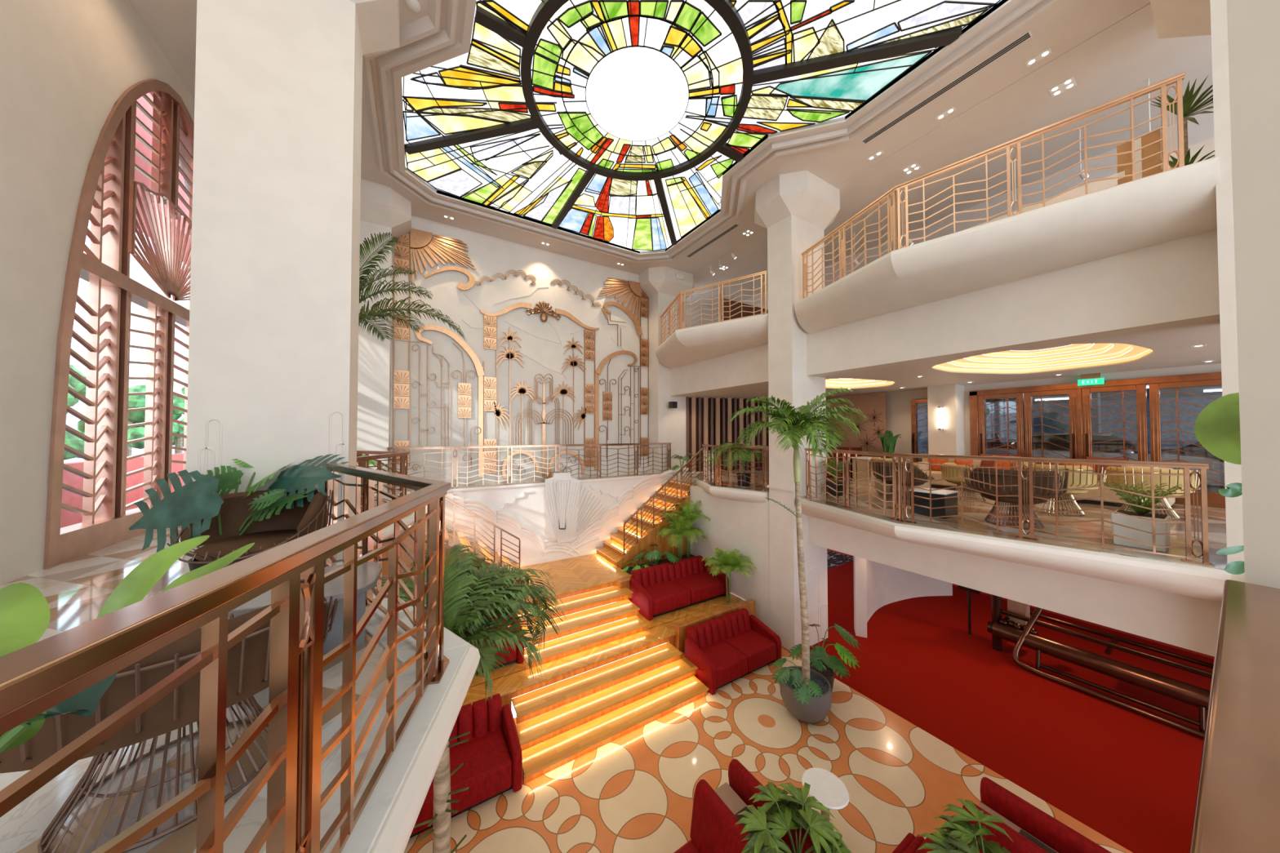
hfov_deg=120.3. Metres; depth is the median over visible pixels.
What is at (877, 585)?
wall
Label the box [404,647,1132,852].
floor
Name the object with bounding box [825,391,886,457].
wall panel
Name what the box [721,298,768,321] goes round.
tall cabinet
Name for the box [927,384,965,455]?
column
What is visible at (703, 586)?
seat cushion
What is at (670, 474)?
trim
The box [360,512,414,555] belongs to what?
trim
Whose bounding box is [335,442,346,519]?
trim
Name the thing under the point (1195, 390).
ceiling
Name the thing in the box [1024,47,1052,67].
recessed light
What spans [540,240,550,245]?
recessed light
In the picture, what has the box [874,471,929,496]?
lounge chair
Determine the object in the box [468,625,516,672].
seat cushion
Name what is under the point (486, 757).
seat cushion
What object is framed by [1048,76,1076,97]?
recessed light
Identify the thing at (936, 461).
throw cushion
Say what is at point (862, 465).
reception desk
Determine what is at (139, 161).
awning
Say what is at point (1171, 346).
ceiling
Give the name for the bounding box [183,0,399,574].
column
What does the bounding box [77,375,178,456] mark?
street tree
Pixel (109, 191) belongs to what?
window
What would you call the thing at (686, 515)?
potted palm
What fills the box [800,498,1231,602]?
trim
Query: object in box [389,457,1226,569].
floor
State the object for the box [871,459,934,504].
lounge chair
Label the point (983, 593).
wall
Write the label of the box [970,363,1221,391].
wall
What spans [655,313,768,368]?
trim
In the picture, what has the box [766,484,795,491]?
trim
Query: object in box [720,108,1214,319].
wall
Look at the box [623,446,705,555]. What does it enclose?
stair railing
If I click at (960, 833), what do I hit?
potted palm
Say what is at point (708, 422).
wall
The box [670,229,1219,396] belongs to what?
wall
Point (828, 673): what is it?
pot
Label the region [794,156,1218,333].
balcony
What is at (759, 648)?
seat cushion
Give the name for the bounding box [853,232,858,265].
track spotlight
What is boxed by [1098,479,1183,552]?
potted plant
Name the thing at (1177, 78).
balcony railing
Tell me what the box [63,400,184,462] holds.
building
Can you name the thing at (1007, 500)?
seat cushion
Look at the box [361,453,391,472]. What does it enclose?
leafy plant
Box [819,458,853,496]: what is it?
potted plant
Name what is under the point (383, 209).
wall
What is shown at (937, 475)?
lounge sofa
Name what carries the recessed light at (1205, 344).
in the ceiling at (1171, 346)
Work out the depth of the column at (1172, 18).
4.06 m
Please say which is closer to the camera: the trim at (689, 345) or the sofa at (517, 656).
the sofa at (517, 656)
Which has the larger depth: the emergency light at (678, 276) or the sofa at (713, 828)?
the emergency light at (678, 276)
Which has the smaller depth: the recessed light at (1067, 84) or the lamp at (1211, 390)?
the recessed light at (1067, 84)
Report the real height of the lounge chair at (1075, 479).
0.965 m
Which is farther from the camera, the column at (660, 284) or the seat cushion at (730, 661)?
the column at (660, 284)
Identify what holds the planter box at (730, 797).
on the floor at (633, 793)
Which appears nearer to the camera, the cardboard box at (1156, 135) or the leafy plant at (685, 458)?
the cardboard box at (1156, 135)
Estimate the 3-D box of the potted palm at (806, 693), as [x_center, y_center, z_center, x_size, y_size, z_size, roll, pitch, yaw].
[2.943,2.291,6.863,2.108,5.983,2.124,-1,-1,42]
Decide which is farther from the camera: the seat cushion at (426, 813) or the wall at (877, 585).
the wall at (877, 585)
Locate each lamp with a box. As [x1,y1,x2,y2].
[1035,397,1068,400]
[1203,389,1222,391]
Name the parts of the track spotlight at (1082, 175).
stem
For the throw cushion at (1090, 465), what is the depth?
8.30 m
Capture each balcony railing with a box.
[0,462,450,852]
[356,450,409,512]
[386,442,671,493]
[660,270,767,343]
[701,444,768,491]
[801,71,1185,298]
[804,448,1214,566]
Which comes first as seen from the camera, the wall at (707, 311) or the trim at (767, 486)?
the trim at (767, 486)
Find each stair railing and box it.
[364,453,519,572]
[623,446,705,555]
[986,594,1213,739]
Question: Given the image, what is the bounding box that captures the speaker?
[668,401,677,408]
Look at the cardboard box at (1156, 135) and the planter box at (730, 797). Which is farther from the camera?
the cardboard box at (1156, 135)
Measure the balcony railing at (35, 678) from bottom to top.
1.158 m
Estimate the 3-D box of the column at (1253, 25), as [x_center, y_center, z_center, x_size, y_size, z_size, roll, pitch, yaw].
[2.036,-2.262,0.699,0.840,7.550,1.005,1,-1,-31]
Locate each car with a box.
[986,431,1004,448]
[986,432,1225,486]
[1161,441,1224,462]
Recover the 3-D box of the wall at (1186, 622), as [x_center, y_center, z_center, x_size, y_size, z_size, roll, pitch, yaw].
[5.648,2.309,6.691,0.350,0.960,5.440,1,-1,-31]
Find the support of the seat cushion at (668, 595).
on the sofa at (663, 588)
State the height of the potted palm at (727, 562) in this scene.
1.454 m
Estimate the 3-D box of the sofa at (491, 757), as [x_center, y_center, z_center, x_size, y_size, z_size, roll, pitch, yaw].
[-2.800,4.831,5.226,1.980,0.840,0.996,1,-1,-31]
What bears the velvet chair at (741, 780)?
on the floor at (633, 793)
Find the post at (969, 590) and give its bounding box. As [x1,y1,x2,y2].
[957,585,981,634]
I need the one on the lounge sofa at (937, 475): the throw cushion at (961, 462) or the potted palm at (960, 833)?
the throw cushion at (961, 462)
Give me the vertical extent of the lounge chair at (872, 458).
0.800 m
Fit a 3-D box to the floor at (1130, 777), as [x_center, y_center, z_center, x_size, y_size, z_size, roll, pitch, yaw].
[11.672,5.344,4.830,9.930,0.200,20.300,1,-1,-31]
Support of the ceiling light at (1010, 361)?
attached to the ceiling at (1171, 346)
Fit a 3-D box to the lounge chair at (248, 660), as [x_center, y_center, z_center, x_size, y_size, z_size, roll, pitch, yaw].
[-1.991,1.140,1.599,1.040,0.777,1.042,0,-1,9]
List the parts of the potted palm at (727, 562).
stem, stem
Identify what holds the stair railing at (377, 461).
attached to the stair at (408, 541)
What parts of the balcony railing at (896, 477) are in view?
post, post, post, post, plate, handrail, post, plate, post, plate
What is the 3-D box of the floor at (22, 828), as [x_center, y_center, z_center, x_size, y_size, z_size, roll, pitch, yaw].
[-3.875,1.661,3.166,3.700,0.200,9.390,1,-1,-31]
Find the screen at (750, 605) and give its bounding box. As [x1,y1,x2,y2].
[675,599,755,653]
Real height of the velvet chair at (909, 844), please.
0.630 m
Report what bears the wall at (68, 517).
on the ground
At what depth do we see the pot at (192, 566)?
3.41 m
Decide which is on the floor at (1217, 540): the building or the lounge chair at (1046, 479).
the lounge chair at (1046, 479)
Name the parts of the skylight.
ring frame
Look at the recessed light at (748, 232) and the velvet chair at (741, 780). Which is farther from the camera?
the recessed light at (748, 232)
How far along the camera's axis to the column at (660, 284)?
13.77 m
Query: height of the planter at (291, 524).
0.908 m
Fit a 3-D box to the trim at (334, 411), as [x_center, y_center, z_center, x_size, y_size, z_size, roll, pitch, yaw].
[-3.562,0.572,4.308,0.144,1.522,0.021,1,-1,-31]
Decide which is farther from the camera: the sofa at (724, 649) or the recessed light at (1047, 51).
the sofa at (724, 649)
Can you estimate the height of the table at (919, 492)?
0.445 m
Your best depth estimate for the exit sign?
8.74 m
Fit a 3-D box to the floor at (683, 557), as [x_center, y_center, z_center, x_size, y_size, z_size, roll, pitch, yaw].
[0.299,4.418,11.580,2.570,0.610,2.180,1,-1,-31]
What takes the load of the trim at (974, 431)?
attached to the wall at (898, 403)
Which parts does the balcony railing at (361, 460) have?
post, handrail, post, post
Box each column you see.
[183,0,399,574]
[754,169,839,651]
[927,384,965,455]
[1091,392,1101,433]
[1150,0,1244,582]
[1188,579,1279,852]
[1226,0,1279,588]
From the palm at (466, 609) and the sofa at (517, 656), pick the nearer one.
the palm at (466, 609)
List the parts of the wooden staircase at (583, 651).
cheek panel, cheek panel, cheek panel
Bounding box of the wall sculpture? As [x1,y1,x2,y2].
[393,227,648,478]
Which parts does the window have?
panel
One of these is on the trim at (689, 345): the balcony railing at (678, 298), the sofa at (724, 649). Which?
the balcony railing at (678, 298)
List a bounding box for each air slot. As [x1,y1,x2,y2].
[686,223,739,257]
[861,30,1032,144]
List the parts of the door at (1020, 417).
handle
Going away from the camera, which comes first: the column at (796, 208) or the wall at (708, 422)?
the column at (796, 208)
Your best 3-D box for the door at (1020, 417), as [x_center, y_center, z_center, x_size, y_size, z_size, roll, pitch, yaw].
[10.023,0.396,10.208,0.200,2.600,0.920,1,-1,-31]
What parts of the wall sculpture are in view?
frame post, frame post, curled rod, curled rod, step rod, curled rod, curled rod, curled rod, curled rod, curled rod, curled rod, curled rod, broad post, frame post, frame post, fountain stem, fountain stem, frame post, frame post, broad post, curled rod, curled rod, curled rod, curled rod, curled rod, curled rod, frame post, frame post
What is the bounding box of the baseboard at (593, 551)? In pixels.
[520,549,596,567]
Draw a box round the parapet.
[966,137,1214,229]
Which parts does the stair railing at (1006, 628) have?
corner post, knob, knob, knob, knob, rail, rail, rail, rail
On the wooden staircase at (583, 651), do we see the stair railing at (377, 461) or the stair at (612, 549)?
the stair at (612, 549)
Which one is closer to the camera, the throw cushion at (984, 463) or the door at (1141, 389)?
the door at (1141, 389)
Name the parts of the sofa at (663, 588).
arm, backrest, arm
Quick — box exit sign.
[1077,373,1104,386]
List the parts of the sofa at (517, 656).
backrest, arm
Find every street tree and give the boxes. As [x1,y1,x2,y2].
[63,364,86,460]
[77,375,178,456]
[172,386,185,453]
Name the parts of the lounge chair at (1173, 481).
backrest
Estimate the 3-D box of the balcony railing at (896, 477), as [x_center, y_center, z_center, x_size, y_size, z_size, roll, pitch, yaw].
[4.906,1.040,6.235,0.860,1.160,5.194,1,-1,-31]
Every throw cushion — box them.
[928,457,948,471]
[954,459,973,466]
[979,453,1008,468]
[991,454,1021,470]
[1034,457,1066,465]
[1062,457,1098,481]
[1086,456,1128,480]
[1120,465,1158,468]
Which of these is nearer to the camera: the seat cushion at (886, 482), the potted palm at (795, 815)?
the potted palm at (795, 815)
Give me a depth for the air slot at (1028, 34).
6.34 m
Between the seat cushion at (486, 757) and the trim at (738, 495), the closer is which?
the seat cushion at (486, 757)
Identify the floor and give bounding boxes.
[0,508,413,852]
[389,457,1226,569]
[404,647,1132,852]
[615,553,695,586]
[781,560,1214,852]
[826,550,853,568]
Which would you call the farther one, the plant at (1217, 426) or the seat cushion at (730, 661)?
the seat cushion at (730, 661)
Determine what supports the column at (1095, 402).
on the floor at (1217, 540)
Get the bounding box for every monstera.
[128,453,348,571]
[787,623,861,692]
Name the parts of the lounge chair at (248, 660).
backrest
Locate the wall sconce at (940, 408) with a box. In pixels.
[937,406,943,430]
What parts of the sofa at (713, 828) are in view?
seat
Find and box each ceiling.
[128,0,1213,309]
[679,319,1221,399]
[917,384,1222,409]
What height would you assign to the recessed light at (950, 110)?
0.014 m
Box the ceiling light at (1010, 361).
[932,342,1152,373]
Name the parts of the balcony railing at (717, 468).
post, post, post, handrail, post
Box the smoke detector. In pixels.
[405,0,420,12]
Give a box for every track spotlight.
[731,248,736,258]
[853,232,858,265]
[1077,128,1088,179]
[1147,78,1151,132]
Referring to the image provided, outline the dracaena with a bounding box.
[1150,74,1214,167]
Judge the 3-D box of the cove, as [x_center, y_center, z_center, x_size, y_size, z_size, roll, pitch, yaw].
[5.934,-1.417,10.598,3.138,0.340,1.951,1,-1,-31]
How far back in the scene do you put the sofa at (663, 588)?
9.78 m
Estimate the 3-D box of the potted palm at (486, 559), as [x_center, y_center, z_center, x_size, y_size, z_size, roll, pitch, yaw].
[-3.952,3.511,8.139,1.562,1.092,1.864,1,-1,-31]
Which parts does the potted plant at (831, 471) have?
pot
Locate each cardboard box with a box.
[1115,128,1162,184]
[1116,168,1162,185]
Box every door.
[911,399,928,462]
[977,392,1025,457]
[1023,388,1078,458]
[1081,384,1148,461]
[1148,378,1225,508]
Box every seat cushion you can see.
[193,529,297,562]
[410,778,433,835]
[449,728,511,816]
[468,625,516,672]
[643,579,690,615]
[674,571,724,604]
[699,640,747,688]
[725,629,776,672]
[881,480,924,485]
[947,480,970,484]
[980,493,1047,504]
[1059,489,1088,494]
[1118,489,1183,496]
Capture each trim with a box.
[195,447,215,549]
[203,417,222,546]
[262,561,468,852]
[328,410,345,520]
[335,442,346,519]
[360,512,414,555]
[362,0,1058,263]
[369,600,479,852]
[374,0,1041,260]
[374,473,672,497]
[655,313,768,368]
[689,2,1151,273]
[696,479,768,502]
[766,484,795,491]
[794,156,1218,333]
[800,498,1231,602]
[806,567,818,634]
[820,604,827,639]
[968,372,1222,458]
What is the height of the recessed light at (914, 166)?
0.014 m
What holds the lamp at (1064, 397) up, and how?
attached to the ceiling at (1195, 390)
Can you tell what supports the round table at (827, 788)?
on the floor at (633, 793)
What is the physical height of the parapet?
1.500 m
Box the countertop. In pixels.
[850,456,880,459]
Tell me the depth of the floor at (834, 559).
15.02 m
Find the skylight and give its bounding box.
[401,0,1001,251]
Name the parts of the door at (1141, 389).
handle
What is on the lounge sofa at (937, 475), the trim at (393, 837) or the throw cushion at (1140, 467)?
the throw cushion at (1140, 467)
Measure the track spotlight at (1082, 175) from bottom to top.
1.001 m
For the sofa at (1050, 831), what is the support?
on the floor at (633, 793)
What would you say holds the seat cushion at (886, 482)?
on the lounge chair at (917, 473)
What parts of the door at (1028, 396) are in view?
handle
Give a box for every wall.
[0,0,195,585]
[60,453,183,528]
[356,178,411,493]
[360,471,702,601]
[390,215,648,488]
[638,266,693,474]
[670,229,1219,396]
[685,302,718,327]
[685,396,768,472]
[689,485,769,627]
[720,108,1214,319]
[808,515,1222,657]
[826,548,1214,659]
[853,555,952,637]
[886,385,970,462]
[917,395,1222,453]
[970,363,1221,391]
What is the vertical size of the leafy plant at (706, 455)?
0.758 m
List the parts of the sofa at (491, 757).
backrest, arm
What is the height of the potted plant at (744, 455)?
1.268 m
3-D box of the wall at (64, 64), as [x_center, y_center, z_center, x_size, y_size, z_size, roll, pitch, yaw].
[-3.166,-2.310,-1.823,0.350,7.550,24.100,1,-1,-31]
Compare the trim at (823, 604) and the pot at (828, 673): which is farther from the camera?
the trim at (823, 604)
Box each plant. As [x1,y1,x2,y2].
[0,535,255,753]
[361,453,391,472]
[621,556,655,573]
[632,544,679,564]
[669,452,693,477]
[696,454,722,474]
[706,441,766,486]
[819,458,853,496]
[875,430,902,458]
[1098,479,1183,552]
[1194,392,1244,574]
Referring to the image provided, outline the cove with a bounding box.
[825,378,894,388]
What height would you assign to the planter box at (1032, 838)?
0.790 m
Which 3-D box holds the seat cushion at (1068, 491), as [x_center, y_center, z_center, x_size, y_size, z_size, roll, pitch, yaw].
[7.985,1.196,7.057,0.786,0.140,0.790,1,-1,-26]
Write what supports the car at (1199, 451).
on the floor at (1217, 540)
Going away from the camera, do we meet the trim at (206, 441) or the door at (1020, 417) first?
the trim at (206, 441)
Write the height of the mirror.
0.160 m
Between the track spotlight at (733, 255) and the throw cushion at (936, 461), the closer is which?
the throw cushion at (936, 461)
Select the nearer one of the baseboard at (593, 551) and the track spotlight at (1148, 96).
the track spotlight at (1148, 96)
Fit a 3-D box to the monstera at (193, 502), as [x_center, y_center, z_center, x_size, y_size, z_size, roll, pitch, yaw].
[-3.861,0.927,3.678,1.492,1.287,0.831,0,-1,-2]
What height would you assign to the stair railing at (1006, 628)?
2.093 m
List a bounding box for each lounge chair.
[0,595,338,852]
[870,457,902,470]
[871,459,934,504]
[874,471,929,496]
[941,462,986,502]
[963,464,1069,528]
[1009,461,1106,515]
[1098,466,1199,519]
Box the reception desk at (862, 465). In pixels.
[826,446,880,481]
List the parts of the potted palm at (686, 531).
stem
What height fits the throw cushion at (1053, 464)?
0.529 m
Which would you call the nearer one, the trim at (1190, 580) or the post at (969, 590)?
the trim at (1190, 580)
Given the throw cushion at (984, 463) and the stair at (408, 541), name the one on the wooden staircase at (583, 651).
the stair at (408, 541)
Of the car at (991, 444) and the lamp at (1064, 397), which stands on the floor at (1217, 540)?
the car at (991, 444)
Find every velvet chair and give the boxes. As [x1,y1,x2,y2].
[728,759,814,852]
[892,832,935,852]
[962,800,1048,852]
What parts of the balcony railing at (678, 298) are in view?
post, post, post, post, handrail, post, post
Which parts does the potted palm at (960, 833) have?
stem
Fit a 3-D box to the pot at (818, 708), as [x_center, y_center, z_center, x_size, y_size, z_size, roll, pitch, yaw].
[3.040,4.981,6.763,0.880,0.600,0.880,1,-1,-31]
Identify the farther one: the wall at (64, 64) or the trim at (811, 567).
the trim at (811, 567)
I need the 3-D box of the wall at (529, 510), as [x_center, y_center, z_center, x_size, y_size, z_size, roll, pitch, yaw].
[-3.111,3.525,10.922,13.100,3.670,0.150,1,-1,-31]
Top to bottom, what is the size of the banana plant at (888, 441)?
1.601 m
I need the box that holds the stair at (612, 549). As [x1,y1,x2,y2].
[595,479,697,568]
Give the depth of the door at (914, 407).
11.93 m
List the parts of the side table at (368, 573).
leg panel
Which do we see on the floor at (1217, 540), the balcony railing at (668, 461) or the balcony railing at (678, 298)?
the balcony railing at (668, 461)
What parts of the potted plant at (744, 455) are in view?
pot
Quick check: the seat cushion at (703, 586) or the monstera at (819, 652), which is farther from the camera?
the seat cushion at (703, 586)
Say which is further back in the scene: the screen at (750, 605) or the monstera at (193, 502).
the screen at (750, 605)
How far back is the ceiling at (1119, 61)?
7.25 m
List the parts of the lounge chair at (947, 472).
backrest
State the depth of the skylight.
6.59 m
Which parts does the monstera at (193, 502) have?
stem, stem, stem, stem, stem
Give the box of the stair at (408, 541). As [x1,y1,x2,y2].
[373,520,529,598]
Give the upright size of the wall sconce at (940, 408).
0.680 m
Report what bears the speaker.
attached to the column at (660, 284)
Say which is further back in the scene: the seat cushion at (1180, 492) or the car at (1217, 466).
the car at (1217, 466)
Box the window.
[43,78,194,569]
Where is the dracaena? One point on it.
(1188, 98)
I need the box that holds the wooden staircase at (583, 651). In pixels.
[462,553,744,784]
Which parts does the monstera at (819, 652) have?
stem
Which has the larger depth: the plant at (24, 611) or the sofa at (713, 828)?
the sofa at (713, 828)
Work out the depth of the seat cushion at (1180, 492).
6.40 m
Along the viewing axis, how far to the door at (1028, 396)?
9.46 m
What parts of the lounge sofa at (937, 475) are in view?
arm, backrest, seat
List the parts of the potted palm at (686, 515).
stem, stem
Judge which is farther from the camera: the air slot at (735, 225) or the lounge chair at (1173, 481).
the air slot at (735, 225)
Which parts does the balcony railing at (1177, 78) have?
post, post, post, post, post, post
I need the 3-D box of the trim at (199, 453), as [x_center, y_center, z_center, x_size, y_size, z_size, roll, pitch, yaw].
[-4.450,0.766,3.764,0.124,1.112,0.021,1,-1,-31]
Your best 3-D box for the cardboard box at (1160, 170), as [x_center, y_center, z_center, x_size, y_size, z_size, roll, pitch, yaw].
[7.476,-3.316,5.476,0.502,0.640,0.420,1,-1,-31]
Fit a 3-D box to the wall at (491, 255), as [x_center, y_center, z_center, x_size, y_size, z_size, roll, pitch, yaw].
[-3.885,-1.950,11.722,12.500,7.750,0.200,1,-1,-31]
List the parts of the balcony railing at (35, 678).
handrail, post, post, post, post, post, plate, plate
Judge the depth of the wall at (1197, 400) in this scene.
16.49 m
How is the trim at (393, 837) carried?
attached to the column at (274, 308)
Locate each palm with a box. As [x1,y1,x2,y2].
[358,231,466,341]
[373,543,567,852]
[444,551,495,587]
[655,511,708,559]
[661,500,710,557]
[702,547,755,603]
[728,386,867,724]
[735,781,850,852]
[916,798,1029,852]
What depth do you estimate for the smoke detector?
5.16 m
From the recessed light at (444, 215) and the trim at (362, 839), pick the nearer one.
the trim at (362, 839)
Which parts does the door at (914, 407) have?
handle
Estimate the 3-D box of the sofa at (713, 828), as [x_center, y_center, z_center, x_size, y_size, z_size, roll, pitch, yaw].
[0.879,4.690,3.550,0.817,0.958,1.635,1,-1,-31]
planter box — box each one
[714,782,784,852]
[977,802,1057,852]
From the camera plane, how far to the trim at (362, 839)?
1.75 m
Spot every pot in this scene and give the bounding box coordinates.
[187,558,237,571]
[779,666,831,724]
[809,662,835,692]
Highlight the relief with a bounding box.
[453,467,688,556]
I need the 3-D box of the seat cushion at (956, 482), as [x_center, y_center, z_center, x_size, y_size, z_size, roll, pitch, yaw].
[7.471,1.221,8.383,0.786,0.140,0.790,0,-1,24]
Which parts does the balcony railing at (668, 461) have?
post, post, post, handrail, post, post, post, post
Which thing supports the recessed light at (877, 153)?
in the ceiling at (1119, 61)
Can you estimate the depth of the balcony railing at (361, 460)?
6.69 m
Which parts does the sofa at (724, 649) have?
arm, backrest, arm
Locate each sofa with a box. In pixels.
[409,693,522,838]
[468,604,524,675]
[629,555,728,620]
[674,779,749,852]
[684,608,781,694]
[913,457,1175,511]
[980,777,1111,852]
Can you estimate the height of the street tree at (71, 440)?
4.146 m
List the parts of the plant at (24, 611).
stem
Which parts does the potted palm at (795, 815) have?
stem, stem, stem, stem, stem, stem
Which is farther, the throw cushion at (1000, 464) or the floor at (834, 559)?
the floor at (834, 559)
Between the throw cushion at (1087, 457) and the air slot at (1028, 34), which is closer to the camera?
the air slot at (1028, 34)
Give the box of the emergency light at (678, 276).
[675,272,684,279]
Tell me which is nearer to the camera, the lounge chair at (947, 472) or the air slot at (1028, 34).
the air slot at (1028, 34)
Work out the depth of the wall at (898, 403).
12.24 m
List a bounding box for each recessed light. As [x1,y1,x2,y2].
[443,214,454,220]
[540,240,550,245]
[718,265,729,270]
[741,229,755,236]
[866,150,884,160]
[901,162,920,174]
[935,106,956,120]
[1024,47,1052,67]
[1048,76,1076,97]
[1191,343,1206,346]
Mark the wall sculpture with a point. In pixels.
(420, 239)
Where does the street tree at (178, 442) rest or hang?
on the ground
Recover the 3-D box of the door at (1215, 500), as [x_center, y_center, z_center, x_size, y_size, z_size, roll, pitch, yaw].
[11.558,0.348,7.683,0.200,2.600,1.030,1,-1,-31]
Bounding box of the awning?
[134,93,190,264]
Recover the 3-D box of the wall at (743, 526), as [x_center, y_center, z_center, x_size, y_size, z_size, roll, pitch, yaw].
[2.589,3.635,10.659,0.330,3.440,3.140,1,-1,-31]
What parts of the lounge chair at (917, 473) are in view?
backrest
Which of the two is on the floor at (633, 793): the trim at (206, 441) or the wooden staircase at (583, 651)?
the wooden staircase at (583, 651)
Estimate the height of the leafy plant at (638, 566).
0.334 m
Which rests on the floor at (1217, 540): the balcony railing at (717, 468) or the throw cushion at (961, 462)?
the balcony railing at (717, 468)
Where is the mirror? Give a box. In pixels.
[1119,448,1134,455]
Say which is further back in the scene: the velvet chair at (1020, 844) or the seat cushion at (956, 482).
the seat cushion at (956, 482)
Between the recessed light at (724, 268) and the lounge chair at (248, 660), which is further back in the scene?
the recessed light at (724, 268)
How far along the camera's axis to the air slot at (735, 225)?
11.45 m
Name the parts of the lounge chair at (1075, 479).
backrest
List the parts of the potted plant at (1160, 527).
pot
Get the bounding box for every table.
[228,561,382,654]
[801,768,849,822]
[910,487,958,519]
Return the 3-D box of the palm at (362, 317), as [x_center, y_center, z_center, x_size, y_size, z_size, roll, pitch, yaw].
[-4.995,-0.852,6.411,3.050,4.949,2.716,0,-1,8]
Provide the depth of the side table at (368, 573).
2.52 m
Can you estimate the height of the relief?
2.640 m
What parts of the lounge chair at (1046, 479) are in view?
backrest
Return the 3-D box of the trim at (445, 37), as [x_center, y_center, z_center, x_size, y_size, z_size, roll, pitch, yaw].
[-0.038,-5.878,6.645,8.000,0.110,10.420,1,-1,-31]
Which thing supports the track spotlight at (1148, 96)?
hanging from the ceiling at (1119, 61)

